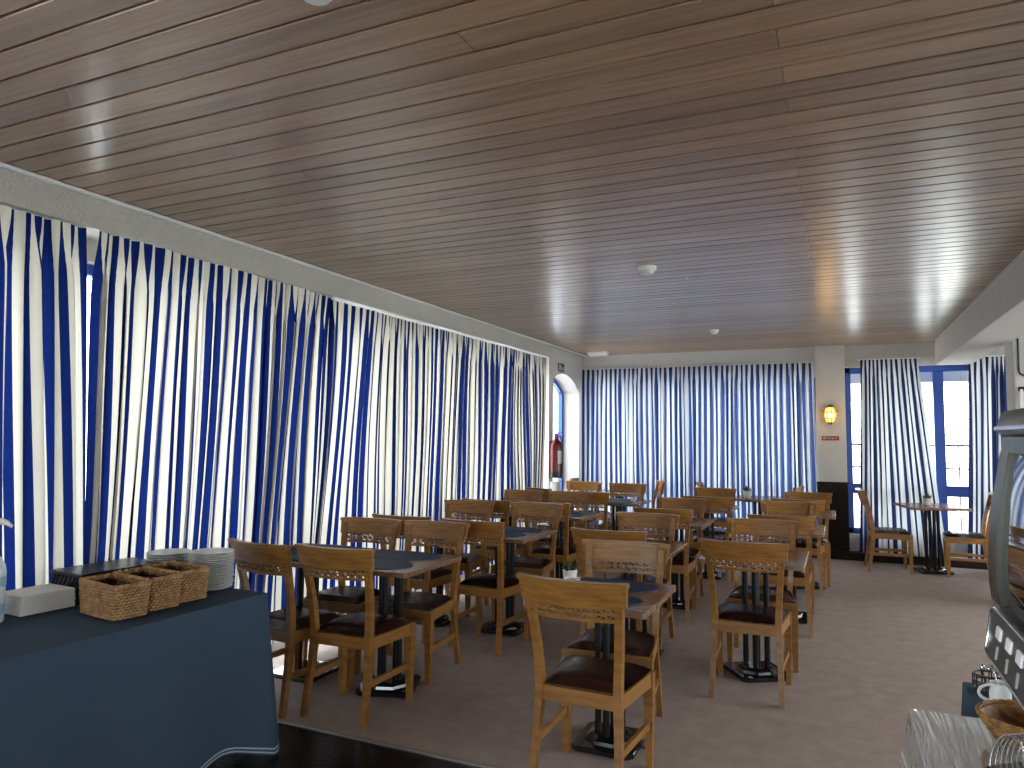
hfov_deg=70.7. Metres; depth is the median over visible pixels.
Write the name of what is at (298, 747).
floor tile
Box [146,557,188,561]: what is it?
plate
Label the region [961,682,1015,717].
tablecloth
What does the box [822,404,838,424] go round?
wall lantern
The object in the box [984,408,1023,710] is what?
machine
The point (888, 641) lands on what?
floor
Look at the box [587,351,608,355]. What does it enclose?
emergency light
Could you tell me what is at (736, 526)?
dining chair
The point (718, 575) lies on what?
bistro table
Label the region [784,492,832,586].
dining chair
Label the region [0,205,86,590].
curtain
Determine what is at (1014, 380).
pillar
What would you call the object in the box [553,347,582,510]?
wall
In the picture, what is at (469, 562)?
dining chair
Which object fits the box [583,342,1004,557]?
wall
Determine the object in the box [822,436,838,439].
wall sign
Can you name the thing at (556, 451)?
fire extinguisher
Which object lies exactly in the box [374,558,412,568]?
placemat
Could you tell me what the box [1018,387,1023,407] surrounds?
strap
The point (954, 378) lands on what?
roof overhang
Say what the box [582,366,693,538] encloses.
curtain
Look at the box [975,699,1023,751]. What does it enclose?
bread basket
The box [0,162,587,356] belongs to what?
trim
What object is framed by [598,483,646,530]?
dining chair
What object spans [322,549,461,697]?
bistro table
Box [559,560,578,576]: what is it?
potted plant
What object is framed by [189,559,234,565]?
plate
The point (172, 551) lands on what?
plate
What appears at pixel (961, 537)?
dining chair
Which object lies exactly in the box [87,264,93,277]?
window
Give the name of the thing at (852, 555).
baseboard
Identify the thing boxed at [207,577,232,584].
plate
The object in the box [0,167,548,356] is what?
trim
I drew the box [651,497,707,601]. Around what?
dining chair
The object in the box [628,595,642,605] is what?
placemat
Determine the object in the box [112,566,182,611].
wicker basket
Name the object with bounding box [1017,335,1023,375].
framed panel
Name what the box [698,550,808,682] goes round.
bistro table
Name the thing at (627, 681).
dining chair
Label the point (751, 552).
dining chair
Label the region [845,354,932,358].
trim
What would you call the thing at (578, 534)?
dining chair
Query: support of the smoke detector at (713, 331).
attached to the ceiling
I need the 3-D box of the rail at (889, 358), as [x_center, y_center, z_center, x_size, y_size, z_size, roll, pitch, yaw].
[4.682,-0.309,8.974,0.690,0.014,0.020,-1,-5,24]
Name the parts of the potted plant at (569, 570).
pot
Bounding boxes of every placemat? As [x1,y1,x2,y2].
[291,551,298,560]
[292,544,359,549]
[374,550,440,560]
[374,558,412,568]
[503,532,525,537]
[504,526,541,531]
[561,514,581,516]
[570,510,592,513]
[580,578,658,592]
[608,500,633,502]
[609,498,639,500]
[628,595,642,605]
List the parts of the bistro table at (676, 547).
post, post, post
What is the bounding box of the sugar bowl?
[564,576,579,580]
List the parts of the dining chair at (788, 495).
rail, seat, leg, leg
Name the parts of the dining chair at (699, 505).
leg, rail, seat, seat frame, leg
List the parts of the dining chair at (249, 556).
leg, rail, leg, leg, seat frame, seat, leg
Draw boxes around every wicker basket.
[79,573,151,620]
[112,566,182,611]
[142,561,209,602]
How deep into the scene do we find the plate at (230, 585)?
3.46 m
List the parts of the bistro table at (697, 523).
post, post, plate, post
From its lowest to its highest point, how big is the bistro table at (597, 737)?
0.746 m
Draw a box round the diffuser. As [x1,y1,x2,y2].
[588,353,607,355]
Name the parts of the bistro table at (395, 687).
post, post, plate, post, post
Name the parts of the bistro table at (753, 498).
post, post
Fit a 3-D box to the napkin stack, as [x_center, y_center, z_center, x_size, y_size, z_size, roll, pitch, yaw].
[-2.023,0.915,3.069,0.193,0.078,0.226,-2,-5,28]
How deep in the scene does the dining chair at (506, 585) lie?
5.07 m
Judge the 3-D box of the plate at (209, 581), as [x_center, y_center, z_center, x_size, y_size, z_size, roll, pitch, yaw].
[-1.462,0.944,3.498,0.206,0.012,0.206,-3,-5,40]
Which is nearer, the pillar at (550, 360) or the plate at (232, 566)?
the plate at (232, 566)
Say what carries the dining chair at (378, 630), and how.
on the floor
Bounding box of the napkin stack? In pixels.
[4,583,75,616]
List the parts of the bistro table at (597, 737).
post, post, plate, post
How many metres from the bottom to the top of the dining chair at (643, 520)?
0.910 m
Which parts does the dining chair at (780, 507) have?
leg, rail, leg, leg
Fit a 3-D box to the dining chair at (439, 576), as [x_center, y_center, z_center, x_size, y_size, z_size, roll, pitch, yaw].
[-0.742,1.439,5.497,0.494,0.910,0.552,-1,-4,23]
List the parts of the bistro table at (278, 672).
post, post, plate, post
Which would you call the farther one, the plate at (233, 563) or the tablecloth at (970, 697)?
the plate at (233, 563)
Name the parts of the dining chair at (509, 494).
rail, leg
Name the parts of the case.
lid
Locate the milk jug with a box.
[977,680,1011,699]
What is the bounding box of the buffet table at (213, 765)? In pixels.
[208,761,215,767]
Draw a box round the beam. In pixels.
[935,250,1023,364]
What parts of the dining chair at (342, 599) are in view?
leg, seat frame, seat, leg, leg, rail, leg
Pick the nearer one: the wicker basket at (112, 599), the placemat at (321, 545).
the wicker basket at (112, 599)
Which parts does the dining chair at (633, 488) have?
leg, seat frame, rail, leg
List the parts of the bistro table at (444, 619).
post, plate, post, post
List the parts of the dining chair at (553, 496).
seat frame, leg, seat, rail, leg, leg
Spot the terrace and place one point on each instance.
(952, 475)
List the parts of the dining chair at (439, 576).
leg, rail, seat frame, leg, seat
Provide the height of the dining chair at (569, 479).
0.910 m
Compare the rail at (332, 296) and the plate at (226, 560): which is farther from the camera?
the rail at (332, 296)
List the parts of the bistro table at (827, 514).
plate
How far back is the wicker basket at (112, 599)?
2.92 m
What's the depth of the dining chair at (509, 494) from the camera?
7.92 m
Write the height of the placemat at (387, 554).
0.004 m
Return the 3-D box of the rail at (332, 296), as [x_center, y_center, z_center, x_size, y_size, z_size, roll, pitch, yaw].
[-0.436,-0.499,7.271,0.020,0.014,4.300,-1,-5,24]
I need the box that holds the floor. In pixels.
[273,558,1001,767]
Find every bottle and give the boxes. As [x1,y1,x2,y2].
[0,518,12,622]
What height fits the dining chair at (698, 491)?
0.910 m
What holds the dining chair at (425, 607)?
on the floor
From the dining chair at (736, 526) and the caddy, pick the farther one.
the dining chair at (736, 526)
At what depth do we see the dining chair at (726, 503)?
7.21 m
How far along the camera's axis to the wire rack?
1.64 m
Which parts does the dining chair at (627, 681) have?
leg, leg, rail, seat frame, seat, leg, leg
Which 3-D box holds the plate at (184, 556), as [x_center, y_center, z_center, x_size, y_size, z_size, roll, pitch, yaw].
[-1.707,0.861,3.594,0.206,0.012,0.206,-1,-4,21]
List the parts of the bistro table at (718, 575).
post, plate, post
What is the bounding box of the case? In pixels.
[50,557,163,602]
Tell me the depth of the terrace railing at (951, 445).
10.75 m
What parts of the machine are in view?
panel trim, button panel, lid trim, lid, glass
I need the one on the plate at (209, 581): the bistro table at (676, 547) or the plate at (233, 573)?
the plate at (233, 573)
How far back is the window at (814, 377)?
9.45 m
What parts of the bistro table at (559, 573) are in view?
post, post, post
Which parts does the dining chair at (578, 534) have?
leg, rail, leg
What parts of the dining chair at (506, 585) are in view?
leg, rail, leg, seat frame, seat, leg, leg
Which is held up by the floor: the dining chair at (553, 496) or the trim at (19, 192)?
the dining chair at (553, 496)
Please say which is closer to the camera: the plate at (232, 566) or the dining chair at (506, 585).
the plate at (232, 566)
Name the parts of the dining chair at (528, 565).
leg, leg, seat frame, seat, rail, leg, leg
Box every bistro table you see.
[273,543,377,682]
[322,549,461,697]
[401,531,457,626]
[471,528,555,636]
[480,507,521,525]
[523,576,675,760]
[528,511,603,578]
[590,499,650,567]
[600,489,637,519]
[623,539,687,656]
[663,518,714,609]
[697,505,738,579]
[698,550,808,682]
[734,495,784,540]
[768,510,835,589]
[775,525,824,623]
[893,502,973,574]
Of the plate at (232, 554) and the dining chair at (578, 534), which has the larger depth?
the dining chair at (578, 534)
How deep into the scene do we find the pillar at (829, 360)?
9.19 m
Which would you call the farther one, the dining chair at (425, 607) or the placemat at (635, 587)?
the dining chair at (425, 607)
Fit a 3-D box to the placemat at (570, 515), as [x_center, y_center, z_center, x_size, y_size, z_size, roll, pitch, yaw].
[0.423,1.252,6.910,0.510,0.004,0.310,-1,-5,24]
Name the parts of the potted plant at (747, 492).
pot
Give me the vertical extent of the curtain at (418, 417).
2.355 m
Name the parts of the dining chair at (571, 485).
seat frame, rail, leg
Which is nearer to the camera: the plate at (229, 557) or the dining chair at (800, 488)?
the plate at (229, 557)
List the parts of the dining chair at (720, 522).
rail, seat frame, seat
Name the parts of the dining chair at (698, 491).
seat, seat frame, rail, leg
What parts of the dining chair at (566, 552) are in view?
leg, rail, seat frame, seat, leg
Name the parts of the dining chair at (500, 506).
leg, rail, leg, seat frame, seat, leg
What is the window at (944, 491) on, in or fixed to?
in the wall at (804, 354)
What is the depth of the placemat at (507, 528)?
5.78 m
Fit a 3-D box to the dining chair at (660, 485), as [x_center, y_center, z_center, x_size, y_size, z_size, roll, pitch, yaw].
[1.792,1.759,9.663,0.552,0.910,0.494,0,-4,2]
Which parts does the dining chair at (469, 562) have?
leg, seat, seat frame, leg, rail, leg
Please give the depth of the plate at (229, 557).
3.46 m
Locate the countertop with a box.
[899,709,1023,767]
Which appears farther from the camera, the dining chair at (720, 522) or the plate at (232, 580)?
the dining chair at (720, 522)
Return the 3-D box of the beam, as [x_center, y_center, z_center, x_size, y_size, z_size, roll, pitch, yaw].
[2.384,-0.865,2.240,0.366,0.315,13.910,-1,-5,24]
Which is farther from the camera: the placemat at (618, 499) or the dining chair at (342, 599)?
the placemat at (618, 499)
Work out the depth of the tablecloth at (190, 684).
2.85 m
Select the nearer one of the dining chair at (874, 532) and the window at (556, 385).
the dining chair at (874, 532)
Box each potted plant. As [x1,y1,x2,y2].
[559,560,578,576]
[742,485,752,497]
[922,493,933,504]
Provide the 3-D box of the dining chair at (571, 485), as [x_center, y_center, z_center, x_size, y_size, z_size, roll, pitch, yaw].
[0.863,1.725,9.282,0.494,0.910,0.552,-1,-5,24]
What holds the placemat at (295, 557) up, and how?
on the bistro table at (278, 672)
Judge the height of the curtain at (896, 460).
2.385 m
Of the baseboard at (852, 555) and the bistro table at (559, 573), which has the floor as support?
the bistro table at (559, 573)
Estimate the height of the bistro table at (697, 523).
0.746 m
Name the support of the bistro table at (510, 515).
on the floor
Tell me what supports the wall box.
attached to the pillar at (550, 360)
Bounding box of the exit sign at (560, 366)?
[558,363,563,371]
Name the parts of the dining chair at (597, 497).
rail, leg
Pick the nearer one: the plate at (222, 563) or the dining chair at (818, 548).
the plate at (222, 563)
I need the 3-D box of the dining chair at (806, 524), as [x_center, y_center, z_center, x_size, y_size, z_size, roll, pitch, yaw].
[2.135,1.475,5.694,0.494,0.910,0.552,-1,-4,21]
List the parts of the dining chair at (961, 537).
leg, leg, seat, seat frame, leg, leg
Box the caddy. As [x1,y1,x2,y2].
[971,664,1002,692]
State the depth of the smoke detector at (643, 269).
5.01 m
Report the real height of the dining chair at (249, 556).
0.910 m
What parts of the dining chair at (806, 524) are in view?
leg, rail, seat, seat frame, leg, leg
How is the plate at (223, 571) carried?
on the plate at (233, 569)
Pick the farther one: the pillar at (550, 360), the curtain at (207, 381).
the pillar at (550, 360)
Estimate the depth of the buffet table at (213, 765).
3.17 m
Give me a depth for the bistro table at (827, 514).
7.17 m
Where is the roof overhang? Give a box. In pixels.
[850,371,968,401]
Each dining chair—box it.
[227,538,348,718]
[294,543,415,728]
[302,517,403,674]
[372,513,451,643]
[372,520,469,684]
[422,500,494,616]
[442,518,529,656]
[461,498,526,600]
[490,489,543,561]
[491,502,563,623]
[516,572,654,767]
[519,501,584,575]
[525,487,578,563]
[534,491,592,568]
[559,481,602,528]
[562,539,669,726]
[568,478,610,528]
[568,491,616,578]
[570,527,651,635]
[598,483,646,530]
[602,512,679,649]
[633,507,696,620]
[646,480,666,539]
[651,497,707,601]
[683,495,733,589]
[692,487,736,574]
[696,482,740,539]
[699,538,791,708]
[725,518,798,672]
[747,514,815,638]
[757,485,804,541]
[760,500,816,614]
[771,498,825,595]
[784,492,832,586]
[855,488,912,573]
[942,492,992,576]
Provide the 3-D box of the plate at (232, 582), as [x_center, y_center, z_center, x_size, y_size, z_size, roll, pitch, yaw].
[-1.463,0.973,3.496,0.206,0.012,0.206,2,-5,-24]
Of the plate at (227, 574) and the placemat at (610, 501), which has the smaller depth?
the plate at (227, 574)
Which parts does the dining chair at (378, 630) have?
leg, rail, leg, seat frame, seat, leg, leg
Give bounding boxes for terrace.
[85,461,967,530]
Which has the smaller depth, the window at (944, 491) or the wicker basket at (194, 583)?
the wicker basket at (194, 583)
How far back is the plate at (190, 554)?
3.47 m
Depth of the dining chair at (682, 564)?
5.99 m
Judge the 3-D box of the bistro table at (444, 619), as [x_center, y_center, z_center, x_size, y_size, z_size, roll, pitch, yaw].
[-0.632,1.546,5.885,0.620,0.746,0.660,-1,-5,24]
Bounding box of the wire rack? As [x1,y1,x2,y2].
[986,733,1023,767]
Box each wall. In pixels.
[87,239,494,651]
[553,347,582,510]
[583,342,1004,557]
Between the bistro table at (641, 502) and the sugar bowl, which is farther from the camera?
the bistro table at (641, 502)
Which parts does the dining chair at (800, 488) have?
rail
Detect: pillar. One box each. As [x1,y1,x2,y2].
[543,345,553,523]
[815,345,846,481]
[1005,339,1023,410]
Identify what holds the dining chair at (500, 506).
on the floor
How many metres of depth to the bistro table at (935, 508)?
8.15 m
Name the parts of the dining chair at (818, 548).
rail, seat, seat frame, leg, leg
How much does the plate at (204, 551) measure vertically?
0.012 m
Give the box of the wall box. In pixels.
[549,481,560,490]
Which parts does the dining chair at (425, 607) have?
leg, leg, seat, seat frame, leg, rail, leg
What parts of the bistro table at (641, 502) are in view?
post, post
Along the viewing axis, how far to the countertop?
1.82 m
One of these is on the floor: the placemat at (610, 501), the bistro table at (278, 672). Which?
the bistro table at (278, 672)
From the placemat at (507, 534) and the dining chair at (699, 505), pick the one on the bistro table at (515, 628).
the placemat at (507, 534)
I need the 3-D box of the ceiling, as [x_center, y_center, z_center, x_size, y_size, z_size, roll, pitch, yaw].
[1.469,-0.977,2.962,8.099,0.018,14.447,-1,-5,24]
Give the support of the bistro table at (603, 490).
on the floor
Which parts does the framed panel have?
panel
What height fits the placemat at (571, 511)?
0.004 m
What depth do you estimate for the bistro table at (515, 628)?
5.58 m
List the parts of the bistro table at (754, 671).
post, plate, post, post, post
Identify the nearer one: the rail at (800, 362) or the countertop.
the countertop
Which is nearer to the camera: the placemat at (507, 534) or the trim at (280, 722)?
the trim at (280, 722)
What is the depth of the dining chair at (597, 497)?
7.70 m
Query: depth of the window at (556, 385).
10.54 m
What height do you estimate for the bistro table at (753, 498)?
0.746 m
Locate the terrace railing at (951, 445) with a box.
[852,443,968,530]
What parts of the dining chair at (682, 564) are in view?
rail, seat frame, seat, leg, leg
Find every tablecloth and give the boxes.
[0,587,278,767]
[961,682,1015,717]
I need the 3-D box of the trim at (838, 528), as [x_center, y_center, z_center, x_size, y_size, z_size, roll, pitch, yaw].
[4.044,1.672,9.084,0.367,0.875,0.030,-1,-5,24]
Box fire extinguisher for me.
[549,432,563,477]
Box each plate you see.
[146,548,190,555]
[146,552,188,557]
[146,554,188,559]
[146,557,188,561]
[189,548,234,554]
[189,551,233,556]
[189,553,234,559]
[189,555,233,561]
[189,557,234,563]
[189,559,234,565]
[191,563,233,569]
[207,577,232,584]
[207,582,232,588]
[207,584,232,590]
[208,571,233,577]
[208,573,233,579]
[208,576,232,582]
[208,579,233,586]
[209,565,233,571]
[209,567,233,573]
[209,569,233,575]
[210,561,233,567]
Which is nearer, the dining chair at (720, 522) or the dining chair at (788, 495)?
the dining chair at (788, 495)
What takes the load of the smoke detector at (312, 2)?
attached to the ceiling
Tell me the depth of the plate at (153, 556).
3.55 m
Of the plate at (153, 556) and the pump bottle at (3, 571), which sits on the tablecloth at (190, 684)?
the pump bottle at (3, 571)
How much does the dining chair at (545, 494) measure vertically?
0.910 m
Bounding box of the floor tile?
[216,723,481,767]
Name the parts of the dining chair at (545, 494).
rail, seat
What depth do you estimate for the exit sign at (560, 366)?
9.82 m
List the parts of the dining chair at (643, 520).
leg, seat, rail, leg, leg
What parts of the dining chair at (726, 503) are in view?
leg, rail, seat, leg, leg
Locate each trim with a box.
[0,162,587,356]
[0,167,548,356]
[277,720,495,767]
[817,481,849,551]
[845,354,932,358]
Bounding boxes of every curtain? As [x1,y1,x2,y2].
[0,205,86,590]
[83,231,334,644]
[315,300,546,613]
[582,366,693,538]
[692,362,818,540]
[860,358,943,557]
[968,356,1006,558]
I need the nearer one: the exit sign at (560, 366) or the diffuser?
the exit sign at (560, 366)
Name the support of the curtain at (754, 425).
hanging from the rail at (800, 362)
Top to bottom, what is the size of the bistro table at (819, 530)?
0.746 m
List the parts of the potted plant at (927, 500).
pot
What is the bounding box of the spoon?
[985,665,997,684]
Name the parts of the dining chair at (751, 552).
leg, leg, rail, seat, seat frame, leg, leg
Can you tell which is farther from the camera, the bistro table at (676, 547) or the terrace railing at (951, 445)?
the terrace railing at (951, 445)
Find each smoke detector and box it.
[304,0,331,5]
[638,265,655,274]
[710,329,718,333]
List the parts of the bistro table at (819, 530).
post, plate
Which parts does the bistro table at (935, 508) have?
post, post, plate, post, post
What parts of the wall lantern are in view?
lamp glass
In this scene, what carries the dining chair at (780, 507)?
on the floor
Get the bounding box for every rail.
[332,296,546,356]
[584,362,813,369]
[858,358,919,360]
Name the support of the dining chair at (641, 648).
on the floor
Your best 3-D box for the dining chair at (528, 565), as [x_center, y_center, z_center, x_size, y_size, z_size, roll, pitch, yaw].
[0.137,1.492,6.141,0.494,0.910,0.552,-1,-4,22]
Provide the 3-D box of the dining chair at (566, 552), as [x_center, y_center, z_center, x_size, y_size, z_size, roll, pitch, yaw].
[0.373,1.532,6.659,0.494,0.910,0.552,-1,-5,24]
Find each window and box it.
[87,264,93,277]
[553,378,563,490]
[814,377,816,439]
[845,365,968,533]
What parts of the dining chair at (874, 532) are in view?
rail, leg, leg, seat frame, seat, leg, leg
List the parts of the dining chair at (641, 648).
leg, leg, seat frame, seat, rail, leg, leg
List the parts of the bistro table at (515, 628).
post, plate, post, post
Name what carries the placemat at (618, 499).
on the bistro table at (641, 502)
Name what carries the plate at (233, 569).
on the plate at (227, 574)
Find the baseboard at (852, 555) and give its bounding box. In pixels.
[646,538,987,569]
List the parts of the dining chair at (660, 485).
leg, leg, rail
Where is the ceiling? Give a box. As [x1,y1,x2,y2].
[0,0,1023,355]
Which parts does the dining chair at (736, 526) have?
leg, leg, seat, seat frame, rail, leg, leg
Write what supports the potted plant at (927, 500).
on the bistro table at (935, 508)
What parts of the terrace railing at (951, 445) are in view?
rail, rail, post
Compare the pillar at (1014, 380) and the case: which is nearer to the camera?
the case
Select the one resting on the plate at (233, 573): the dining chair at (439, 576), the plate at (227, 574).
the plate at (227, 574)
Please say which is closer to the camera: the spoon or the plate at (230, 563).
the spoon
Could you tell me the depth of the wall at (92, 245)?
3.84 m
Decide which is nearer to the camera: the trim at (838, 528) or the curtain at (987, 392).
the curtain at (987, 392)
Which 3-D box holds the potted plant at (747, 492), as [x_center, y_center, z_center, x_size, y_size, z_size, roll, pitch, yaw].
[2.956,1.349,9.083,0.177,0.162,0.150,0,-4,3]

